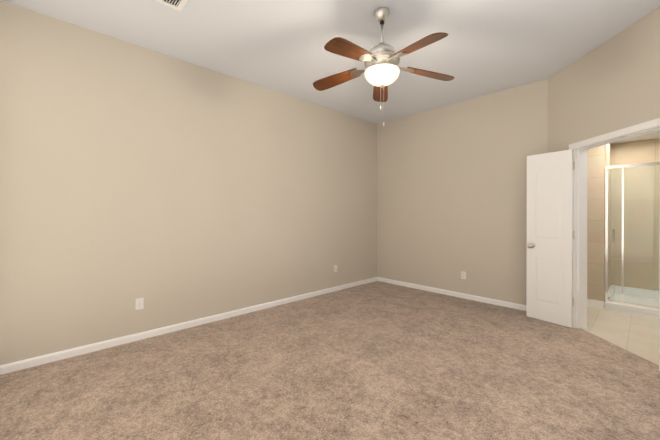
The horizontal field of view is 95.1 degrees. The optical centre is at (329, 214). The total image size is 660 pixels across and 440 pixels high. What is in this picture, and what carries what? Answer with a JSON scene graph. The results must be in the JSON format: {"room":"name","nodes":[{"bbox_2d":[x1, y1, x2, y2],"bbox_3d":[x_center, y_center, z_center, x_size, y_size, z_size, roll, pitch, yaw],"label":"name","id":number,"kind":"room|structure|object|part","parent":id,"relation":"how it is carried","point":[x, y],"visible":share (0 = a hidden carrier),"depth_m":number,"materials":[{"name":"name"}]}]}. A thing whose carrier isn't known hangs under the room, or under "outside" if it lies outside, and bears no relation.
{"room":"empty bedroom","nodes":[
{"label":"empty bedroom","id":0,"kind":"room"},
{"bbox_2d":[0,0,376,364],"bbox_3d":[-0.978,-0.216,4.163,5.360,3.050,0.140,0,0,-44],"label":"wall","id":1,"kind":"structure","parent":0,"point":[170,190],"depth_m":3.20,"materials":[{"name":"beige paint"}]},
{"bbox_2d":[135,298,143,309],"bbox_3d":[-1.971,0.927,3.121,0.072,0.116,0.009,0,0,-44],"label":"electrical outlet","id":2,"kind":"object","parent":1,"relation":"attached to","point":[139,303],"visible":1,"depth_m":3.12,"materials":[{"name":"white plastic"}]},
{"bbox_2d":[0,277,525,374],"bbox_3d":[0.465,1.265,2.648,5.080,0.073,4.050,0,0,-44],"label":"baseboard","id":3,"kind":"structure","parent":1,"relation":"attached to","point":[37,361],"depth_m":3.55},
{"bbox_2d":[0,281,659,439],"bbox_3d":[0.486,1.332,2.648,5.150,0.062,4.120,0,0,-44],"label":"floor carpet","id":4,"kind":"object","parent":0,"point":[377,360],"visible":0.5,"depth_m":2.35,"materials":[{"name":"brown carpet"}]},
{"bbox_2d":[1,0,659,123],"bbox_3d":[0.465,-1.777,2.638,5.120,0.080,4.090,0,0,-44],"label":"ceiling","id":5,"kind":"structure","parent":0,"point":[484,47],"depth_m":2.95,"materials":[{"name":"white paint"}]},
{"bbox_2d":[155,0,187,10],"bbox_3d":[-1.337,-1.729,2.300,0.460,0.013,0.300,0,0,-44],"label":"ceiling vent","id":6,"kind":"object","parent":5,"relation":"in","point":[178,5],"visible":1,"depth_m":2.47,"materials":[{"name":"white metal"}]},
{"bbox_2d":[313,7,453,125],"bbox_3d":[0.420,-1.241,2.552,1.231,0.991,1.268,0,0,-44],"label":"ceiling fan","id":7,"kind":"object","parent":5,"relation":"hanging from","point":[382,69],"visible":1,"depth_m":2.51,"materials":[{"name":"brown wood"}]},
{"bbox_3d":[0.446,-1.170,2.588,0.300,0.119,0.300,0,0,-44],"label":"lamp shade","id":8,"kind":"part","parent":7,"relation":"part of","materials":[{"name":"white glass"}]},
{"bbox_2d":[377,79,547,304],"bbox_3d":[1.925,-0.219,4.896,0.140,3.050,2.795,0,0,-44],"label":"wall","id":9,"kind":"structure","parent":0,"point":[451,192],"depth_m":4.66,"materials":[{"name":"beige paint"}]},
{"bbox_2d":[461,271,465,278],"bbox_3d":[2.059,0.942,4.651,0.009,0.116,0.072,0,0,-44],"label":"electrical outlet","id":10,"kind":"object","parent":9,"relation":"attached to","point":[463,274],"visible":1,"depth_m":4.65,"materials":[{"name":"white plastic"}]},
{"bbox_2d":[587,147,594,299],"bbox_3d":[3.440,0.087,4.532,0.106,2.440,0.810,0,0,-44],"label":"wall","id":11,"kind":"structure","parent":0,"point":[591,152],"depth_m":4.22,"materials":[{"name":"paint"}]},
{"bbox_2d":[587,299,603,309],"bbox_3d":[3.433,1.250,4.456,0.014,0.108,0.915,0,0,-44],"label":"baseboard","id":12,"kind":"structure","parent":11,"relation":"attached to","point":[595,304],"depth_m":4.18,"materials":[{"name":"beige tile"}]},
{"bbox_2d":[595,143,610,301],"bbox_3d":[4.112,0.087,4.535,1.086,2.440,0.100,0,0,-44],"label":"wall","id":13,"kind":"structure","parent":0,"point":[599,158],"depth_m":4.17,"materials":[{"name":"paint"}]},
{"bbox_2d":[548,7,659,152],"bbox_3d":[2.841,-0.212,2.921,0.140,3.050,1.910,0,0,1],"label":"wall","id":14,"kind":"structure","parent":0,"point":[612,84],"depth_m":2.99,"materials":[{"name":"beige paint"}]},
{"bbox_2d":[526,149,574,327],"bbox_3d":[2.653,0.278,3.641,0.180,2.025,0.480,0,0,-44],"label":"door leaf","id":15,"kind":"structure","parent":14,"relation":"in","point":[549,274],"depth_m":3.59,"materials":[{"name":"white wood"}]},
{"bbox_2d":[569,118,659,328],"bbox_3d":[2.842,0.254,2.955,0.180,2.116,1.086,0,0,1],"label":"door frame","id":16,"kind":"structure","parent":14,"relation":"attached to","point":[580,153],"depth_m":3.43,"materials":[{"name":"white wood"}]},
{"bbox_2d":[659,224,659,370],"bbox_3d":[2.685,0.282,2.251,0.425,2.025,0.298,0,0,-44],"label":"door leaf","id":17,"kind":"structure","parent":14,"relation":"in","point":[659,297],"depth_m":2.48,"materials":[{"name":"white wood"}]},
{"bbox_2d":[583,307,658,364],"bbox_3d":[3.694,1.335,3.198,3.740,0.054,3.100,0,0,-44],"label":"floor","id":18,"kind":"structure","parent":0,"point":[637,335],"depth_m":3.39,"materials":[{"name":"beige tile"}]},
{"bbox_2d":[604,285,658,318],"bbox_3d":[4.524,1.224,4.094,1.098,0.161,1.107,0,0,-44],"label":"shower pan","id":19,"kind":"object","parent":18,"relation":"on","point":[638,297],"visible":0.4,"depth_m":4.31,"materials":[{"name":"white ceramic"}]},
{"bbox_2d":[605,162,659,309],"bbox_3d":[4.149,0.270,3.735,0.071,1.851,1.101,0,0,-44],"label":"shower door","id":20,"kind":"structure","parent":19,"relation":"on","point":[628,166],"depth_m":4.01,"materials":[{"name":"clear glass"}]},
{"bbox_2d":[611,138,659,290],"bbox_3d":[5.063,0.088,4.425,0.140,2.440,3.200,0,0,-44],"label":"wall","id":21,"kind":"structure","parent":0,"point":[637,152],"depth_m":4.66,"materials":[{"name":"paint"}]},
{"bbox_2d":[611,131,659,143],"bbox_3d":[3.702,-1.158,3.197,3.719,0.060,3.100,0,0,-44],"label":"ceiling","id":22,"kind":"structure","parent":0,"point":[654,135],"depth_m":4.45,"materials":[{"name":"white paint"}]}
]}

